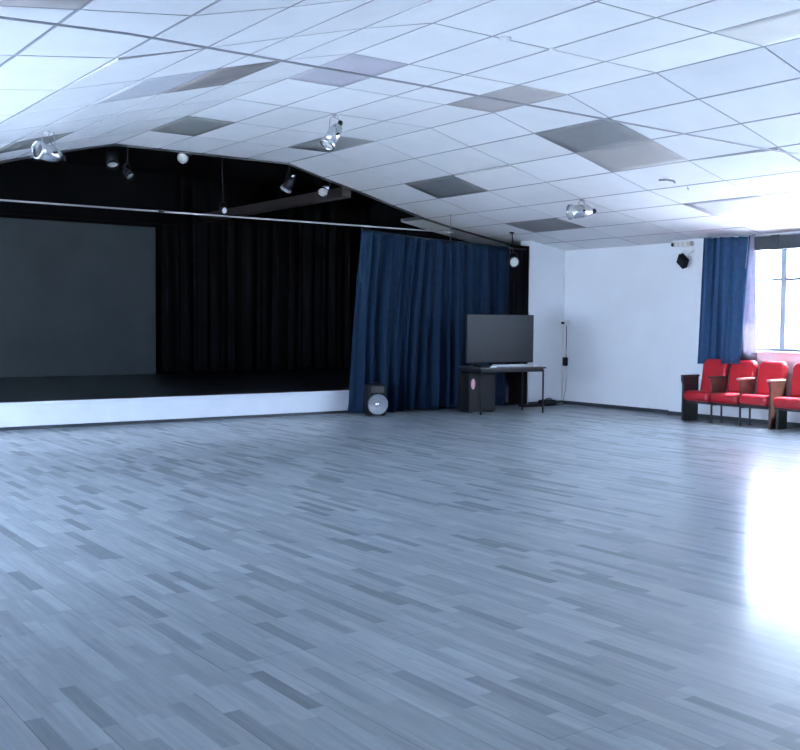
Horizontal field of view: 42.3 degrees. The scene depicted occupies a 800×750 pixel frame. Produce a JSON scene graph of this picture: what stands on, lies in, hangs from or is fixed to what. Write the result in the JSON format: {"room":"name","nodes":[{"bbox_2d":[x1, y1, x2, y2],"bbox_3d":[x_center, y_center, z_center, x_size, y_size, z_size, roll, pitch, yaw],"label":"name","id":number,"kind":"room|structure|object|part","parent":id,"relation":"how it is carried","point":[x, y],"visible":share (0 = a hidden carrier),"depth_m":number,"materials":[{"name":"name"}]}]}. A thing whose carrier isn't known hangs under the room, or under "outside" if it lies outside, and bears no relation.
{"room":"community hall","nodes":[
{"label":"community hall","id":0,"kind":"room"},
{"bbox_2d":[0,214,328,372],"bbox_3d":[-6.718,-1.857,19.819,14.480,4.450,0.250,-2,3,-36],"label":"wall","id":1,"kind":"structure","parent":0,"point":[157,226],"depth_m":20.92,"materials":[{"name":"black paint"}]},
{"bbox_2d":[199,187,350,221],"bbox_3d":[-2.561,-3.064,18.975,0.180,0.160,5.840,-2,3,-36],"label":"roof beam","id":2,"kind":"structure","parent":1,"relation":"attached to","point":[339,193],"depth_m":18.21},
{"bbox_2d":[22,146,361,194],"bbox_3d":[-4.966,-3.869,17.304,14.480,0.150,6.190,-2,3,-36],"label":"ceiling","id":3,"kind":"structure","parent":0,"point":[201,167],"depth_m":19.27,"materials":[{"name":"black paint"}]},
{"bbox_2d":[0,160,175,224],"bbox_3d":[-7.433,-3.376,18.288,7.400,0.985,0.040,-2,3,-36],"label":"wall","id":4,"kind":"structure","parent":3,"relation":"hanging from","point":[21,180],"depth_m":19.36,"materials":[{"name":"paint"}]},
{"bbox_2d":[160,177,370,372],"bbox_3d":[-2.691,-2.033,21.929,5.010,3.895,0.198,-2,3,-36],"label":"drape","id":5,"kind":"object","parent":3,"relation":"hanging from","point":[237,294],"visible":0.91,"depth_m":21.71,"materials":[{"name":"fabric"}]},
{"bbox_2d":[317,179,330,196],"bbox_3d":[-1.193,-3.254,16.526,0.186,0.813,0.306,2,3,24],"label":"spotlight","id":6,"kind":"object","parent":3,"relation":"hanging from","point":[323,190],"visible":0.63,"depth_m":16.48,"materials":[{"name":"metal"}]},
{"bbox_3d":[-3.449,-3.580,15.322,14.020,0.201,0.048,-2,3,-36],"label":"bar","id":7,"kind":"object","parent":3,"relation":"hanging from","visible":0},
{"bbox_2d":[105,146,118,169],"bbox_3d":[-4.129,-3.215,14.834,0.197,0.536,0.255,-2,3,-36],"label":"spotlight","id":8,"kind":"object","parent":7,"relation":"hanging from","point":[112,163],"visible":0.87,"depth_m":14.81,"materials":[{"name":"black metal"}]},
{"bbox_2d":[122,147,134,179],"bbox_3d":[-3.943,-3.155,14.993,0.146,0.669,0.232,-2,3,-36],"label":"spotlight","id":9,"kind":"object","parent":7,"relation":"hanging from","point":[129,175],"visible":0.89,"depth_m":14.97,"materials":[{"name":"black metal"}]},
{"bbox_2d":[177,153,191,163],"bbox_3d":[-3.233,-3.321,15.491,0.258,0.333,0.294,-2,3,-36],"label":"spotlight","id":10,"kind":"object","parent":7,"relation":"hanging from","point":[183,158],"visible":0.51,"depth_m":15.41,"materials":[{"name":"metal"}]},
{"bbox_2d":[219,158,227,213],"bbox_3d":[-2.720,-2.993,15.900,0.128,1.060,0.236,-1,3,-22],"label":"spotlight","id":11,"kind":"object","parent":7,"relation":"hanging from","point":[224,210],"visible":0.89,"depth_m":15.89,"materials":[{"name":"black metal"}]},
{"bbox_3d":[-2.736,-3.089,15.907,0.060,0.870,0.089,-2,3,-36],"label":"drop rod","id":12,"kind":"part","parent":11,"relation":"part of","materials":[{"name":"black metal"}]},
{"bbox_2d":[280,166,295,192],"bbox_3d":[-1.793,-3.228,16.555,0.216,0.639,0.264,-2,3,-36],"label":"spotlight","id":13,"kind":"object","parent":7,"relation":"hanging from","point":[289,182],"visible":0.89,"depth_m":16.50,"materials":[{"name":"black metal"}]},
{"bbox_2d":[0,404,799,749],"bbox_3d":[0.089,0.955,10.476,14.520,0.120,23.800,-2,3,-36],"label":"floor","id":14,"kind":"structure","parent":0,"point":[564,576],"depth_m":5.62,"materials":[{"name":"laminate"}]},
{"bbox_2d":[0,369,514,430],"bbox_3d":[-4.752,0.333,17.286,14.005,0.362,6.330,-2,3,-36],"label":"stage","id":15,"kind":"object","parent":14,"relation":"on","point":[26,403],"visible":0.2,"depth_m":15.38,"materials":[{"name":"grey"}]},
{"bbox_2d":[0,217,155,377],"bbox_3d":[-7.759,-1.399,18.559,7.100,2.918,0.040,-2,3,-36],"label":"screen","id":16,"kind":"object","parent":15,"relation":"on","point":[77,298],"visible":1,"depth_m":19.67,"materials":[{"name":"grey fabric"}]},
{"bbox_2d":[364,382,387,415],"bbox_3d":[-0.375,0.367,15.872,0.317,0.512,0.290,0,3,-18],"label":"speaker","id":17,"kind":"object","parent":14,"relation":"on","point":[375,402],"visible":1,"depth_m":15.77},
{"bbox_2d":[458,372,494,412],"bbox_3d":[1.240,0.275,16.737,0.500,0.640,0.346,-1,3,-28],"label":"subwoofer","id":18,"kind":"object","parent":14,"relation":"on","point":[470,381],"visible":0.84,"depth_m":16.59,"materials":[{"name":"black plastic"}]},
{"bbox_2d":[482,374,494,408],"bbox_3d":[1.405,0.271,16.632,0.275,0.560,0.007,-1,3,-28],"label":"grille","id":19,"kind":"object","parent":18,"relation":"attached to","point":[488,380],"depth_m":16.64,"materials":[{"name":"black metal"}]},
{"bbox_2d":[459,366,545,414],"bbox_3d":[1.645,0.232,16.635,1.220,0.742,0.680,-1,3,-26],"label":"folding table","id":20,"kind":"object","parent":14,"relation":"on","point":[464,368],"visible":0.92,"depth_m":16.41,"materials":[{"name":"black metal"}]},
{"bbox_3d":[0.994,0.246,16.662,0.029,0.700,0.029,-1,3,-26],"label":"leg","id":21,"kind":"part","parent":20,"relation":"part of","materials":[{"name":"black metal"}]},
{"bbox_3d":[1.259,0.276,16.113,0.029,0.700,0.029,-1,3,-26],"label":"leg","id":22,"kind":"part","parent":20,"relation":"part of","materials":[{"name":"black metal"}]},
{"bbox_2d":[465,314,533,366],"bbox_3d":[1.599,-0.551,16.559,1.260,0.830,0.260,-1,3,-27],"label":"television","id":23,"kind":"object","parent":20,"relation":"on","point":[489,338],"visible":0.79,"depth_m":16.52,"materials":[{"name":"black plastic"}]},
{"bbox_2d":[492,364,533,366],"bbox_3d":[1.791,-0.150,16.417,0.720,0.045,0.100,-1,3,-26],"label":"soundbar","id":24,"kind":"object","parent":20,"relation":"on","point":[497,365],"visible":0.98,"depth_m":16.36,"materials":[{"name":"grey plastic"}]},
{"bbox_3d":[2.030,0.231,17.160,0.029,0.700,0.029,-1,3,-26],"label":"leg","id":25,"kind":"part","parent":20,"relation":"part of","materials":[{"name":"black metal"}]},
{"bbox_3d":[2.295,0.260,16.611,0.029,0.700,0.029,-1,3,-26],"label":"leg","id":26,"kind":"part","parent":20,"relation":"part of","materials":[{"name":"black metal"}]},
{"bbox_2d":[519,403,541,406],"bbox_3d":[2.260,0.523,17.908,0.430,0.045,0.160,-2,3,-36],"label":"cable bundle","id":27,"kind":"object","parent":14,"relation":"on","point":[532,404],"visible":0.78,"depth_m":17.83,"materials":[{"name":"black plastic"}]},
{"bbox_2d":[538,398,556,405],"bbox_3d":[2.587,0.469,18.171,0.290,0.134,0.210,-2,3,-36],"label":"equipment bag","id":28,"kind":"object","parent":14,"relation":"on","point":[548,401],"visible":0.91,"depth_m":18.10,"materials":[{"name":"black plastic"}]},
{"bbox_2d":[681,359,788,428],"bbox_3d":[4.865,0.248,15.038,0.550,0.926,1.534,-2,3,-36],"label":"row of chairs","id":29,"kind":"object","parent":14,"relation":"on","point":[772,376],"visible":0.94,"depth_m":14.98,"materials":[{"name":"red fabric"}]},
{"bbox_3d":[4.363,0.351,15.606,0.370,0.655,0.036,-2,3,-36],"label":"panel","id":30,"kind":"part","parent":29,"relation":"part of","materials":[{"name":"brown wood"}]},
{"bbox_3d":[4.370,0.009,15.575,0.380,0.030,0.060,-2,3,-36],"label":"armrest","id":31,"kind":"part","parent":29,"relation":"part of","materials":[{"name":"brown wood"}]},
{"bbox_3d":[4.547,0.314,15.417,0.471,0.157,0.466,-2,3,-36],"label":"seat","id":32,"kind":"part","parent":29,"relation":"part of","materials":[{"name":"red plastic"}]},
{"bbox_3d":[4.554,0.549,15.133,0.060,0.310,0.040,-2,3,-36],"label":"leg","id":33,"kind":"part","parent":29,"relation":"part of","materials":[{"name":"grey metal"}]},
{"bbox_3d":[4.726,0.012,15.528,0.179,0.507,0.440,-2,3,-36],"label":"backrest","id":34,"kind":"part","parent":29,"relation":"part of","materials":[{"name":"red plastic"}]},
{"bbox_3d":[4.656,0.032,15.178,0.380,0.030,0.060,-2,3,-36],"label":"armrest","id":35,"kind":"part","parent":29,"relation":"part of","materials":[{"name":"brown wood"}]},
{"bbox_3d":[4.741,0.544,15.267,0.060,0.310,0.040,-2,3,-36],"label":"leg","id":36,"kind":"part","parent":29,"relation":"part of","materials":[{"name":"grey metal"}]},
{"bbox_3d":[4.833,0.336,15.020,0.471,0.157,0.466,-2,3,-36],"label":"seat","id":37,"kind":"part","parent":29,"relation":"part of","materials":[{"name":"red plastic"}]},
{"bbox_3d":[4.820,0.442,15.016,0.040,0.030,1.430,-2,3,-36],"label":"rail","id":38,"kind":"part","parent":29,"relation":"part of","materials":[{"name":"grey metal"}]},
{"bbox_3d":[4.840,0.571,14.736,0.060,0.310,0.040,-2,3,-36],"label":"leg","id":39,"kind":"part","parent":29,"relation":"part of","materials":[{"name":"grey metal"}]},
{"bbox_3d":[5.011,0.034,15.131,0.179,0.507,0.440,-2,3,-36],"label":"backrest","id":40,"kind":"part","parent":29,"relation":"part of","materials":[{"name":"red plastic"}]},
{"bbox_3d":[4.942,0.054,14.780,0.380,0.030,0.060,-2,3,-36],"label":"armrest","id":41,"kind":"part","parent":29,"relation":"part of","materials":[{"name":"brown wood"}]},
{"bbox_3d":[5.027,0.566,14.870,0.060,0.310,0.040,-2,3,-36],"label":"leg","id":42,"kind":"part","parent":29,"relation":"part of","materials":[{"name":"grey metal"}]},
{"bbox_3d":[5.119,0.358,14.622,0.472,0.171,0.466,-2,3,-36],"label":"seat","id":43,"kind":"part","parent":29,"relation":"part of","materials":[{"name":"red plastic"}]},
{"bbox_3d":[5.297,0.057,14.734,0.179,0.507,0.440,-2,3,-36],"label":"backrest","id":44,"kind":"part","parent":29,"relation":"part of","materials":[{"name":"red plastic"}]},
{"bbox_3d":[5.228,0.076,14.383,0.380,0.030,0.060,-2,3,-36],"label":"armrest","id":45,"kind":"part","parent":29,"relation":"part of","materials":[{"name":"brown wood"}]},
{"bbox_3d":[5.237,0.419,14.391,0.370,0.655,0.036,-2,3,-36],"label":"panel","id":46,"kind":"part","parent":29,"relation":"part of","materials":[{"name":"brown wood"}]},
{"bbox_2d":[773,362,799,429],"bbox_3d":[5.755,0.319,13.750,0.550,0.926,1.490,-2,3,-36],"label":"chair","id":47,"kind":"object","parent":14,"relation":"on","point":[782,405],"visible":1,"depth_m":14.26,"materials":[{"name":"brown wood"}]},
{"bbox_3d":[5.278,0.606,14.316,0.220,0.290,0.035,-2,3,-36],"label":"panel","id":48,"kind":"part","parent":47,"relation":"part of","materials":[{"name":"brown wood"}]},
{"bbox_3d":[5.424,0.385,14.147,0.471,0.157,0.466,-2,3,-36],"label":"seat","id":49,"kind":"part","parent":47,"relation":"part of","materials":[{"name":"red fabric"}]},
{"bbox_3d":[5.603,0.083,14.258,0.179,0.507,0.440,-2,3,-36],"label":"backrest","id":50,"kind":"part","parent":47,"relation":"part of","materials":[{"name":"red plastic"}]},
{"bbox_2d":[0,0,799,250],"bbox_3d":[1.721,-2.304,8.237,14.100,1.188,17.960,-2,3,-36],"label":"ceiling","id":51,"kind":"structure","parent":0,"point":[662,64],"depth_m":10.46,"materials":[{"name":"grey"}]},
{"bbox_2d":[0,132,72,152],"bbox_3d":[-4.244,-2.649,11.856,0.656,0.189,1.180,-2,3,-36],"label":"light panel","id":52,"kind":"object","parent":51,"relation":"attached to","point":[24,144],"visible":0.8,"depth_m":11.69,"materials":[{"name":"grey plastic"}]},
{"bbox_2d":[0,0,88,8],"bbox_3d":[-1.649,-1.888,4.886,0.641,0.091,1.180,-2,3,-36],"label":"light panel","id":53,"kind":"object","parent":51,"relation":"attached to","point":[63,4],"visible":1,"depth_m":5.37,"materials":[{"name":"white plastic"}]},
{"bbox_2d":[30,130,65,161],"bbox_3d":[-3.648,-2.388,10.822,0.244,0.324,0.404,2,3,30],"label":"spotlight","id":54,"kind":"object","parent":51,"relation":"hanging from","point":[39,150],"visible":1,"depth_m":10.72,"materials":[{"name":"metal"}]},
{"bbox_2d":[91,69,215,104],"bbox_3d":[-2.143,-2.485,8.937,0.656,0.189,1.180,-2,3,-36],"label":"light panel","id":55,"kind":"object","parent":51,"relation":"attached to","point":[159,85],"visible":1,"depth_m":8.86,"materials":[{"name":"white plastic"}]},
{"bbox_2d":[149,116,234,135],"bbox_3d":[-2.623,-3.119,12.996,0.620,0.010,1.180,-2,3,-36],"label":"light panel","id":56,"kind":"object","parent":51,"relation":"attached to","point":[188,125],"visible":1,"depth_m":12.96,"materials":[{"name":"grey plastic"}]},
{"bbox_2d":[163,61,278,93],"bbox_3d":[-1.605,-2.681,9.313,0.630,0.175,1.180,-2,3,-36],"label":"light panel","id":57,"kind":"object","parent":51,"relation":"attached to","point":[220,76],"visible":0.99,"depth_m":9.16,"materials":[{"name":"grey plastic"}]},
{"bbox_2d":[0,199,453,239],"bbox_3d":[-3.757,-2.295,13.569,11.420,0.426,0.032,-2,3,-36],"label":"pole","id":58,"kind":"object","parent":51,"relation":"hanging from","point":[158,211],"visible":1,"depth_m":14.45,"materials":[{"name":"grey metal"}]},
{"bbox_2d":[348,228,526,412],"bbox_3d":[0.727,-0.870,17.036,3.637,2.876,0.266,-2,4,-36],"label":"stage curtain","id":59,"kind":"object","parent":58,"relation":"hanging from","point":[414,295],"visible":0.86,"depth_m":16.68,"materials":[{"name":"blue fabric"}]},
{"bbox_2d":[287,136,373,152],"bbox_3d":[-0.958,-3.163,14.191,0.681,0.010,1.180,-2,3,-36],"label":"light panel","id":60,"kind":"object","parent":51,"relation":"attached to","point":[343,142],"visible":0.77,"depth_m":14.18,"materials":[{"name":"grey plastic"}]},
{"bbox_2d":[320,114,342,150],"bbox_3d":[-0.798,-2.851,12.153,0.294,0.427,0.235,-2,3,-36],"label":"spotlight","id":61,"kind":"object","parent":51,"relation":"hanging from","point":[333,134],"visible":1,"depth_m":12.11,"materials":[{"name":"metal"}]},
{"bbox_2d":[289,53,407,86],"bbox_3d":[-0.523,-2.955,10.077,0.620,0.010,1.180,-2,3,-36],"label":"light panel","id":62,"kind":"object","parent":51,"relation":"attached to","point":[356,63],"visible":0.92,"depth_m":10.01,"materials":[{"name":"white plastic"}]},
{"bbox_2d":[405,175,487,197],"bbox_3d":[0.677,-2.794,15.389,0.642,0.175,1.180,-2,3,-36],"label":"light panel","id":63,"kind":"object","parent":51,"relation":"attached to","point":[446,186],"visible":1,"depth_m":15.35,"materials":[{"name":"grey plastic"}]},
{"bbox_2d":[499,36,510,42],"bbox_3d":[0.898,-2.866,8.847,0.110,0.035,0.110,-2,3,-36],"label":"smoke detector","id":64,"kind":"object","parent":51,"relation":"attached to","point":[504,39],"visible":1,"depth_m":8.81,"materials":[{"name":"white plastic"}]},
{"bbox_2d":[447,85,565,111],"bbox_3d":[1.142,-3.000,11.272,0.681,0.010,1.180,-2,3,-36],"label":"light panel","id":65,"kind":"object","parent":51,"relation":"attached to","point":[518,93],"visible":0.96,"depth_m":11.19,"materials":[{"name":"grey plastic"}]},
{"bbox_2d":[507,232,519,267],"bbox_3d":[1.909,-2.125,17.514,0.195,0.630,0.279,0,3,-7],"label":"spotlight","id":66,"kind":"object","parent":51,"relation":"hanging from","point":[514,262],"visible":0.99,"depth_m":17.43,"materials":[{"name":"black metal"}]},
{"bbox_2d":[505,218,585,232],"bbox_3d":[2.321,-2.398,16.593,0.667,0.111,1.180,-2,3,-36],"label":"light panel","id":67,"kind":"object","parent":51,"relation":"attached to","point":[551,224],"visible":1,"depth_m":16.55,"materials":[{"name":"grey plastic"}]},
{"bbox_2d":[566,199,596,219],"bbox_3d":[2.576,-2.329,14.557,0.442,0.297,0.264,0,3,-14],"label":"spotlight","id":68,"kind":"object","parent":51,"relation":"hanging from","point":[572,211],"visible":1,"depth_m":14.48,"materials":[{"name":"metal"}]},
{"bbox_2d":[535,118,649,152],"bbox_3d":[2.231,-2.783,12.067,0.673,0.163,1.180,-2,3,-36],"label":"light panel","id":69,"kind":"object","parent":51,"relation":"attached to","point":[597,134],"visible":0.98,"depth_m":12.03,"materials":[{"name":"grey plastic"}]},
{"bbox_2d":[576,140,686,171],"bbox_3d":[2.778,-2.630,12.469,0.642,0.175,1.180,-2,3,-36],"label":"light panel","id":70,"kind":"object","parent":51,"relation":"attached to","point":[647,153],"visible":1,"depth_m":12.43,"materials":[{"name":"white plastic"}]},
{"bbox_2d":[659,177,675,183],"bbox_3d":[3.341,-2.429,12.934,0.207,0.069,0.123,-2,3,-36],"label":"ceiling fixture","id":71,"kind":"object","parent":51,"relation":"attached to","point":[664,178],"visible":1,"depth_m":12.91,"materials":[{"name":"white plastic"}]},
{"bbox_2d":[683,195,788,214],"bbox_3d":[4.421,-2.235,13.674,0.667,0.111,1.180,-2,3,-36],"label":"light panel","id":72,"kind":"object","parent":51,"relation":"attached to","point":[750,203],"visible":1,"depth_m":13.63,"materials":[{"name":"white plastic"}]},
{"bbox_2d":[714,9,799,45],"bbox_3d":[3.242,-2.837,8.352,0.681,0.010,1.180,-2,3,-36],"label":"light panel","id":73,"kind":"object","parent":51,"relation":"attached to","point":[785,26],"visible":1,"depth_m":8.54,"materials":[{"name":"white plastic"}]},
{"bbox_2d":[371,198,509,379],"bbox_3d":[1.016,-1.862,21.326,0.160,4.450,6.330,-2,3,-36],"label":"wall","id":74,"kind":"structure","parent":0,"point":[382,215],"depth_m":22.68,"materials":[{"name":"black paint"}]},
{"bbox_2d":[0,143,511,245],"bbox_3d":[-3.084,-2.648,14.916,14.100,1.189,0.034,-2,3,-36],"label":"trim","id":75,"kind":"structure","parent":74,"relation":"attached to","point":[113,144],"depth_m":15.63,"materials":[{"name":"grey"}]},
{"bbox_2d":[508,244,528,404],"bbox_3d":[2.062,-0.875,18.057,0.351,2.780,0.064,0,3,-16],"label":"drape","id":76,"kind":"object","parent":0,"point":[519,276],"visible":0.6,"depth_m":18.04,"materials":[{"name":"fabric"}]},
{"bbox_2d":[521,241,563,403],"bbox_3d":[2.596,-1.704,18.420,0.990,4.450,0.240,-2,3,-36],"label":"wall pier","id":77,"kind":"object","parent":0,"point":[545,292],"visible":0.29,"depth_m":18.30,"materials":[{"name":"white paint"}]},
{"bbox_2d":[561,251,564,399],"bbox_3d":[2.924,-0.881,18.540,0.026,2.680,0.021,-2,3,-36],"label":"conduit","id":78,"kind":"object","parent":77,"relation":"attached to","point":[564,251],"visible":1,"depth_m":18.54,"materials":[{"name":"white plastic"}]},
{"bbox_2d":[563,231,799,422],"bbox_3d":[7.782,-1.330,11.801,0.300,4.450,16.580,-2,3,-36],"label":"wall","id":79,"kind":"structure","parent":0,"point":[632,313],"depth_m":17.16,"materials":[{"name":"white paint"}]},
{"bbox_2d":[561,320,568,325],"bbox_3d":[2.947,-0.927,18.454,0.094,0.100,0.115,-2,3,-36],"label":"wall socket","id":80,"kind":"object","parent":79,"relation":"attached to","point":[565,322],"visible":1,"depth_m":18.44,"materials":[{"name":"white plastic"}]},
{"bbox_2d":[562,326,567,400],"bbox_3d":[2.946,-0.184,18.479,0.061,1.386,0.100,-2,3,-36],"label":"power adapter","id":81,"kind":"object","parent":80,"relation":"hanging from","point":[565,359],"visible":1,"depth_m":18.45,"materials":[{"name":"black plastic"}]},
{"bbox_2d":[562,400,799,427],"bbox_3d":[7.691,0.863,11.858,0.158,0.062,16.580,-2,3,-36],"label":"baseboard","id":82,"kind":"structure","parent":79,"relation":"attached to","point":[564,401],"depth_m":16.70,"materials":[{"name":"grey"}]},
{"bbox_2d":[671,241,693,246],"bbox_3d":[4.399,-2.041,16.147,0.097,0.080,0.380,-2,3,-36],"label":"wall fitting","id":83,"kind":"object","parent":79,"relation":"attached to","point":[686,243],"visible":1,"depth_m":16.09,"materials":[{"name":"beige plastic"}]},
{"bbox_2d":[676,250,693,268],"bbox_3d":[4.407,-1.793,16.055,0.205,0.296,0.241,-2,3,-36],"label":"speaker","id":84,"kind":"object","parent":79,"relation":"attached to","point":[682,260],"visible":1,"depth_m":16.01,"materials":[{"name":"black plastic"}]},
{"bbox_3d":[4.340,-1.750,16.026,0.057,0.165,0.166,-2,3,-36],"label":"glass","id":85,"kind":"part","parent":84,"relation":"part of","materials":[{"name":"grey"}]},
{"bbox_2d":[697,234,756,363],"bbox_3d":[4.843,-1.109,15.401,0.286,1.921,1.012,-2,3,-36],"label":"window curtain","id":86,"kind":"object","parent":79,"relation":"hanging from","point":[727,327],"visible":1,"depth_m":15.32,"materials":[{"name":"blue fabric"}]},
{"bbox_3d":[4.842,-2.057,15.355,0.020,0.032,1.000,-2,3,-36],"label":"rail","id":87,"kind":"part","parent":86,"relation":"part of","materials":[{"name":"grey metal"}]},
{"bbox_2d":[754,233,799,250],"bbox_3d":[6.321,-1.824,13.472,0.105,0.225,4.140,-2,3,-36],"label":"roller blind","id":88,"kind":"object","parent":79,"relation":"attached to","point":[789,240],"visible":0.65,"depth_m":14.72,"materials":[{"name":"grey fabric"}]},
{"bbox_3d":[6.340,-1.928,13.480,0.060,0.018,4.140,-2,3,-36],"label":"rail","id":89,"kind":"part","parent":88,"relation":"part of","materials":[{"name":"grey metal"}]},
{"bbox_2d":[755,249,799,351],"bbox_3d":[6.462,-1.070,13.684,0.050,1.600,4.150,-2,3,-36],"label":"window","id":90,"kind":"structure","parent":79,"relation":"in","point":[784,279],"depth_m":14.94,"materials":[{"name":"grey"}]},
{"bbox_2d":[757,351,799,353],"bbox_3d":[6.379,-0.253,13.651,0.190,0.030,4.220,-2,3,-36],"label":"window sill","id":91,"kind":"structure","parent":79,"relation":"attached to","point":[771,352],"depth_m":14.86,"materials":[{"name":"white paint"}]},
{"bbox_3d":[-3.918,-1.037,3.789,0.300,4.450,17.210,-2,3,-36],"label":"wall","id":92,"kind":"structure","parent":0,"visible":0},
{"bbox_2d":[0,16,799,155],"bbox_3d":[1.093,-1.879,7.722,12.463,0.245,0.060,-2,3,-36],"label":"rod","id":93,"kind":"object","parent":92,"relation":"attached to","point":[1,17],"visible":1,"depth_m":6.67,"materials":[{"name":"grey metal"}]}
]}

